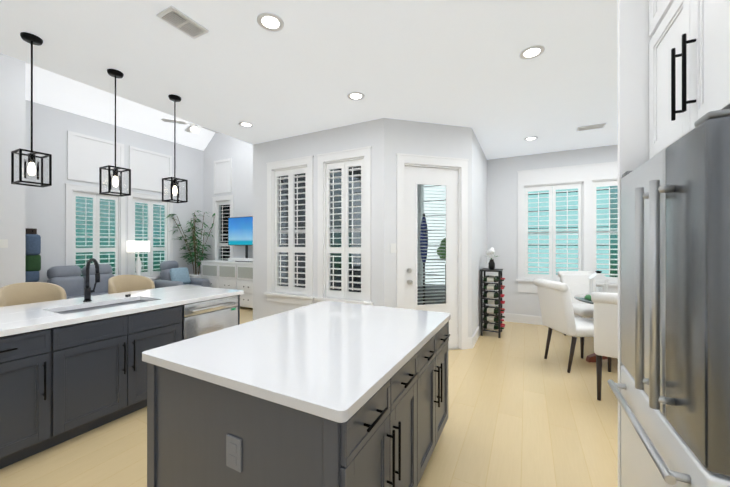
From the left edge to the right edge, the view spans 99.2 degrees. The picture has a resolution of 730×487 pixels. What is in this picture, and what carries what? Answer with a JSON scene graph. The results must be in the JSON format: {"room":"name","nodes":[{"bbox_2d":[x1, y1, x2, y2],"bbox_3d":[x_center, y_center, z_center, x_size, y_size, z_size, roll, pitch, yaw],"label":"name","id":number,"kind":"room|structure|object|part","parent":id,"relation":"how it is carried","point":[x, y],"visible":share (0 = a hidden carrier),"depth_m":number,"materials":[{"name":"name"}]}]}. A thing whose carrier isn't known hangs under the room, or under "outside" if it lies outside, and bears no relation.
{"room":"kitchen","nodes":[
{"label":"kitchen","id":0,"kind":"room"},
{"bbox_2d":[0,53,327,320],"bbox_3d":[-2.553,-0.480,3.534,0.170,3.880,7.040,0,0,28],"label":"wall","id":1,"kind":"structure","parent":0,"point":[22,207],"depth_m":5.49,"materials":[{"name":"paint"}]},
{"bbox_2d":[0,239,7,247],"bbox_3d":[-5.175,0.000,4.450,0.012,0.120,0.080,0,0,28],"label":"light switch","id":2,"kind":"object","parent":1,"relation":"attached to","point":[3,243],"visible":1,"depth_m":4.45,"materials":[{"name":"white plastic"}]},
{"bbox_2d":[25,228,40,281],"bbox_3d":[-5.692,0.201,5.299,0.169,0.920,0.230,0,0,28],"label":"wall art","id":3,"kind":"object","parent":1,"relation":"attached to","point":[32,253],"visible":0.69,"depth_m":5.27,"materials":[{"name":"multicoloured wood"}]},
{"bbox_2d":[67,131,123,186],"bbox_3d":[-5.317,-1.648,6.177,0.026,0.900,0.910,0,0,28],"label":"trim","id":4,"kind":"structure","parent":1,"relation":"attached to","point":[88,156],"depth_m":6.08,"materials":[{"name":"white paint"}]},
{"bbox_2d":[65,183,173,279],"bbox_3d":[-5.144,-0.118,6.649,0.215,1.990,2.020,0,0,28],"label":"window","id":5,"kind":"structure","parent":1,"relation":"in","point":[72,191],"depth_m":6.52,"materials":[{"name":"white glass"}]},
{"bbox_2d":[129,146,171,192],"bbox_3d":[-4.853,-1.648,7.068,0.026,0.900,0.900,0,0,28],"label":"trim","id":6,"kind":"structure","parent":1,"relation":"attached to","point":[148,168],"depth_m":7.03,"materials":[{"name":"white paint"}]},
{"bbox_2d":[212,195,233,259],"bbox_3d":[-3.566,-0.217,7.910,0.820,1.970,0.215,0,0,28],"label":"window","id":7,"kind":"structure","parent":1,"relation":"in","point":[223,211],"depth_m":7.99,"materials":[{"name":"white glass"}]},
{"bbox_2d":[214,159,231,193],"bbox_3d":[-3.596,-1.697,7.853,0.650,0.840,0.026,0,0,28],"label":"trim","id":8,"kind":"structure","parent":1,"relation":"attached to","point":[222,168],"depth_m":7.84,"materials":[{"name":"white paint"}]},
{"bbox_2d":[264,146,372,304],"bbox_3d":[-0.705,-0.185,4.559,1.890,2.180,0.215,0,0,28],"label":"window","id":9,"kind":"structure","parent":1,"relation":"in","point":[344,224],"depth_m":4.46,"materials":[{"name":"white wood"}]},
{"bbox_2d":[0,306,617,486],"bbox_3d":[-0.664,1.489,3.068,11.750,0.060,8.600,0,0,28],"label":"floor","id":10,"kind":"structure","parent":0,"point":[522,412],"depth_m":2.40,"materials":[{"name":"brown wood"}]},
{"bbox_2d":[0,282,65,306],"bbox_3d":[-3.384,0.934,3.166,0.465,1.050,0.489,0,0,28],"label":"bar stool","id":11,"kind":"object","parent":10,"relation":"on","point":[22,293],"visible":0.1,"depth_m":3.27,"materials":[{"name":"beige fabric"}]},
{"bbox_2d":[47,264,113,298],"bbox_3d":[-4.921,0.929,5.602,1.082,1.063,1.360,0,0,28],"label":"sofa","id":12,"kind":"object","parent":10,"relation":"on","point":[70,280],"visible":0.31,"depth_m":5.60,"materials":[{"name":"grey fabric"}]},
{"bbox_2d":[0,285,243,468],"bbox_3d":[-2.388,0.991,2.867,1.118,0.937,2.210,0,0,28],"label":"kitchen counter","id":13,"kind":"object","parent":10,"relation":"on","point":[71,368],"depth_m":2.33,"materials":[{"name":"white stone"}]},
{"bbox_2d":[83,258,99,301],"bbox_3d":[-2.519,0.339,2.893,0.244,0.408,0.099,0,0,28],"label":"faucet","id":14,"kind":"object","parent":13,"relation":"on","point":[88,291],"visible":1,"depth_m":2.90,"materials":[{"name":"grey metal"}]},
{"bbox_2d":[108,275,154,293],"bbox_3d":[-2.968,0.935,3.964,0.465,1.050,0.489,0,0,28],"label":"bar stool","id":15,"kind":"object","parent":10,"relation":"on","point":[121,283],"visible":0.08,"depth_m":4.09,"materials":[{"name":"beige fabric"}]},
{"bbox_2d":[154,261,208,287],"bbox_3d":[-4.182,0.930,7.021,1.082,1.063,0.800,0,0,28],"label":"armchair","id":16,"kind":"object","parent":10,"relation":"on","point":[172,273],"visible":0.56,"depth_m":7.00,"materials":[{"name":"grey fabric"}]},
{"bbox_2d":[164,211,214,277],"bbox_3d":[-4.282,0.307,7.595,0.470,2.312,1.034,0,0,28],"label":"potted plant","id":17,"kind":"object","parent":10,"relation":"on","point":[195,249],"visible":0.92,"depth_m":7.66,"materials":[{"name":"green plant"}]},
{"bbox_2d":[182,295,237,339],"bbox_3d":[-1.867,1.025,3.405,0.744,0.869,0.623,0,0,28],"label":"dishwasher","id":18,"kind":"object","parent":10,"relation":"on","point":[205,317],"visible":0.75,"depth_m":3.21,"materials":[{"name":"silver metal"}]},
{"bbox_2d":[200,260,252,307],"bbox_3d":[-3.052,0.942,7.282,1.920,1.040,0.452,0,0,28],"label":"tv console","id":19,"kind":"object","parent":10,"relation":"on","point":[226,274],"visible":0.52,"depth_m":7.02,"materials":[{"name":"white wood"}]},
{"bbox_2d":[228,216,252,261],"bbox_3d":[-2.767,-0.098,7.159,1.140,1.039,0.270,0,0,28],"label":"screen","id":20,"kind":"object","parent":19,"relation":"on","point":[240,230],"visible":0.6,"depth_m":7.20,"materials":[{"name":"blue glass"}]},
{"bbox_2d":[144,317,450,486],"bbox_3d":[-0.205,1.022,1.965,1.182,0.874,1.552,0,0,28],"label":"kitchen island","id":21,"kind":"object","parent":10,"relation":"on","point":[199,434],"depth_m":1.34,"materials":[{"name":"grey wood"}]},
{"bbox_2d":[142,301,449,424],"bbox_3d":[-0.226,0.563,1.983,1.189,0.040,1.600,0,0,28],"label":"island countertop","id":22,"kind":"structure","parent":21,"relation":"on","point":[323,359],"depth_m":1.53,"materials":[{"name":"white stone"}]},
{"bbox_2d":[480,268,504,337],"bbox_3d":[2.073,0.941,5.036,0.345,1.040,0.440,0,0,28],"label":"wine rack","id":23,"kind":"object","parent":10,"relation":"on","point":[491,318],"visible":1,"depth_m":4.91,"materials":[{"name":"black metal"}]},
{"bbox_2d":[486,247,498,269],"bbox_3d":[2.072,0.241,5.063,0.304,0.357,0.267,0,0,28],"label":"flower vase","id":24,"kind":"object","parent":23,"relation":"on","point":[490,252],"visible":1,"depth_m":5.01,"materials":[{"name":"black ceramic"}]},
{"bbox_2d":[533,278,611,372],"bbox_3d":[2.493,0.952,3.734,0.662,1.020,0.535,0,0,-2],"label":"dining chair","id":25,"kind":"object","parent":10,"relation":"on","point":[556,306],"visible":0.98,"depth_m":3.59,"materials":[{"name":"white fabric"}]},
{"bbox_2d":[558,271,595,335],"bbox_3d":[3.372,0.953,4.728,0.535,1.020,0.662,0,0,6],"label":"dining chair","id":26,"kind":"object","parent":10,"relation":"on","point":[577,282],"visible":0.54,"depth_m":4.89,"materials":[{"name":"white fabric"}]},
{"bbox_2d":[574,293,606,361],"bbox_3d":[3.266,1.079,3.783,1.200,0.762,1.200,0,0,28],"label":"dining table","id":27,"kind":"object","parent":10,"relation":"on","point":[590,357],"visible":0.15,"depth_m":3.83,"materials":[{"name":"clear glass"}]},
{"bbox_2d":[584,271,608,300],"bbox_3d":[2.891,0.517,3.843,0.300,0.360,0.292,0,0,28],"label":"lantern","id":28,"kind":"object","parent":27,"relation":"on","point":[598,275],"visible":0.58,"depth_m":3.82,"materials":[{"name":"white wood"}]},
{"bbox_2d":[591,292,617,400],"bbox_3d":[2.469,0.952,2.925,0.535,1.020,0.662,0,0,38],"label":"dining chair","id":29,"kind":"object","parent":10,"relation":"on","point":[606,324],"visible":0.42,"depth_m":2.81,"materials":[{"name":"white fabric"}]},
{"bbox_2d":[607,109,729,486],"bbox_3d":[1.407,0.559,0.986,0.893,1.798,0.832,0,0,28],"label":"refrigerator","id":30,"kind":"object","parent":10,"relation":"on","point":[673,397],"visible":1,"depth_m":0.94,"materials":[{"name":"silver metal"}]},
{"bbox_2d":[618,0,729,486],"bbox_3d":[1.450,-0.080,0.990,0.840,3.076,0.885,0,0,28],"label":"tall cabinet","id":31,"kind":"object","parent":10,"relation":"on","point":[673,71],"visible":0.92,"depth_m":1.35,"materials":[{"name":"white wood"}]},
{"bbox_3d":[-4.803,1.097,6.589,0.474,0.730,0.460,0,0,28],"label":"side table","id":32,"kind":"object","parent":10,"relation":"on","visible":0},
{"bbox_2d":[127,241,149,274],"bbox_3d":[-4.810,0.336,6.593,0.300,0.789,0.300,0,0,28],"label":"table lamp","id":33,"kind":"object","parent":32,"relation":"on","point":[138,246],"visible":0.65,"depth_m":6.54,"materials":[{"name":"white fabric"}]},
{"bbox_2d":[0,0,617,159],"bbox_3d":[-0.664,-2.876,3.071,11.470,2.510,8.320,0,0,28],"label":"ceiling","id":34,"kind":"structure","parent":0,"point":[310,66],"depth_m":2.85,"materials":[{"name":"paint"}]},
{"bbox_2d":[11,32,51,187],"bbox_3d":[-2.620,-1.041,2.442,0.177,1.159,0.177,0,0,28],"label":"pendant light","id":35,"kind":"object","parent":34,"relation":"hanging from","point":[32,39],"visible":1,"depth_m":2.44,"materials":[{"name":"black metal"}]},
{"bbox_2d":[99,69,130,196],"bbox_3d":[-2.361,-1.040,2.939,0.177,1.159,0.177,0,0,28],"label":"pendant light","id":36,"kind":"object","parent":34,"relation":"hanging from","point":[115,73],"visible":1,"depth_m":2.93,"materials":[{"name":"black metal"}]},
{"bbox_2d":[162,94,187,202],"bbox_3d":[-2.103,-1.040,3.436,0.177,1.159,0.177,0,0,28],"label":"pendant light","id":37,"kind":"object","parent":34,"relation":"hanging from","point":[174,190],"visible":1,"depth_m":3.43,"materials":[{"name":"black metal"}]},
{"bbox_2d":[156,5,208,38],"bbox_3d":[-1.330,-1.614,2.278,0.180,0.012,0.280,0,0,28],"label":"ceiling vent","id":38,"kind":"object","parent":34,"relation":"in","point":[180,21],"visible":0.98,"depth_m":2.26,"materials":[{"name":"white metal"}]},
{"bbox_2d":[161,118,218,132],"bbox_3d":[-3.317,-3.068,6.144,1.066,1.800,1.022,0,0,28],"label":"ceiling fan","id":39,"kind":"object","parent":34,"relation":"hanging from","point":[193,128],"visible":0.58,"depth_m":6.04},
{"bbox_2d":[239,122,253,126],"bbox_3d":[-1.615,-1.613,4.220,0.190,0.010,0.190,0,0,28],"label":"recessed light","id":40,"kind":"object","parent":34,"relation":"in","point":[245,124],"visible":0.96,"depth_m":4.21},
{"bbox_2d":[257,12,283,31],"bbox_3d":[-0.691,-1.615,2.272,0.190,0.010,0.190,0,0,28],"label":"recessed light","id":41,"kind":"object","parent":34,"relation":"in","point":[267,21],"visible":1,"depth_m":2.26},
{"bbox_2d":[347,92,364,99],"bbox_3d":[-0.099,-1.614,3.407,0.190,0.010,0.190,0,0,28],"label":"recessed light","id":42,"kind":"object","parent":34,"relation":"in","point":[356,96],"visible":1,"depth_m":3.40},
{"bbox_2d":[524,136,537,140],"bbox_3d":[2.558,-1.613,4.785,0.190,0.010,0.190,0,0,28],"label":"recessed light","id":43,"kind":"object","parent":34,"relation":"in","point":[530,138],"visible":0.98,"depth_m":4.77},
{"bbox_2d":[519,45,544,59],"bbox_3d":[1.413,-1.614,2.631,0.190,0.010,0.190,0,0,28],"label":"recessed light","id":44,"kind":"object","parent":34,"relation":"in","point":[532,52],"visible":1,"depth_m":2.62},
{"bbox_2d":[576,123,605,131],"bbox_3d":[3.136,-1.612,4.315,0.320,0.012,0.160,0,0,28],"label":"ceiling vent","id":45,"kind":"object","parent":34,"relation":"in","point":[591,127],"visible":0.96,"depth_m":4.31,"materials":[{"name":"white metal"}]},
{"bbox_2d":[417,184,423,286],"bbox_3d":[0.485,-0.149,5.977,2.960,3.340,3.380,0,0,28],"label":"window blind","id":46,"kind":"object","parent":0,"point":[420,186],"depth_m":7.26,"materials":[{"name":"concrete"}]},
{"bbox_2d":[390,153,468,349],"bbox_3d":[0.864,0.145,4.230,1.140,2.630,0.210,0,0,-15],"label":"door","id":47,"kind":"structure","parent":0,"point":[449,173],"depth_m":4.24,"materials":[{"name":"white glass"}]},
{"bbox_2d":[476,145,617,320],"bbox_3d":[4.210,-0.229,5.130,4.410,3.380,0.160,0,0,28],"label":"wall","id":48,"kind":"structure","parent":0,"point":[492,203],"depth_m":5.78,"materials":[{"name":"paint"}]},
{"bbox_2d":[468,321,483,348],"bbox_3d":[1.901,1.385,5.139,0.046,0.152,1.916,0,0,28],"label":"baseboard","id":49,"kind":"structure","parent":48,"relation":"attached to","point":[472,340],"depth_m":4.45,"materials":[{"name":"white wood"}]},
{"bbox_2d":[502,313,542,324],"bbox_3d":[4.240,1.385,5.014,4.250,0.152,0.016,0,0,28],"label":"baseboard","id":50,"kind":"structure","parent":48,"relation":"attached to","point":[517,318],"depth_m":5.70,"materials":[{"name":"white wood"}]},
{"bbox_2d":[516,161,617,292],"bbox_3d":[3.798,-0.222,5.314,2.180,2.235,0.215,0,0,28],"label":"window","id":51,"kind":"structure","parent":48,"relation":"in","point":[552,180],"depth_m":5.43,"materials":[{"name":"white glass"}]},
{"bbox_3d":[4.282,-0.222,5.062,1.090,2.235,0.215,0,0,28],"label":"window trim","id":52,"kind":"part","parent":51,"relation":"part of","materials":[{"name":"white wood"}]},
{"label":"outside","id":53,"kind":"structure","parent":0,"visible":0},
{"bbox_2d":[76,186,617,276],"bbox_3d":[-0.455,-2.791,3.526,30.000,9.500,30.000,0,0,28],"label":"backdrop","id":54,"kind":"structure","parent":53,"point":[102,208],"depth_m":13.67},
{"bbox_3d":[-0.455,1.742,3.522,32.000,0.435,32.000,0,0,28],"label":"ground","id":55,"kind":"structure","parent":53,"visible":0},
{"bbox_2d":[420,214,427,304],"bbox_3d":[1.074,0.491,5.658,0.440,2.060,0.440,0,0,28],"label":"umbrella","id":56,"kind":"object","parent":55,"relation":"on","point":[424,231],"depth_m":5.62,"materials":[{"name":"blue fabric"}]},
{"bbox_2d":[417,284,445,304],"bbox_3d":[0.615,0.991,6.010,2.200,1.060,1.600,0,0,28],"label":"seating","id":57,"kind":"object","parent":55,"relation":"on","point":[431,293],"depth_m":5.92,"materials":[{"name":"grey"}]},
{"bbox_2d":[437,238,445,283],"bbox_3d":[1.934,0.700,7.128,0.495,1.684,0.612,0,0,28],"label":"bush","id":58,"kind":"object","parent":55,"relation":"on","point":[441,244],"depth_m":6.96,"materials":[{"name":"green plant"}]},
{"bbox_2d":[424,185,609,283],"bbox_3d":[3.050,-1.085,10.252,8.000,5.900,0.230,0,0,28],"label":"neighbour","id":59,"kind":"structure","parent":55,"relation":"on","point":[440,200],"depth_m":9.04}
]}

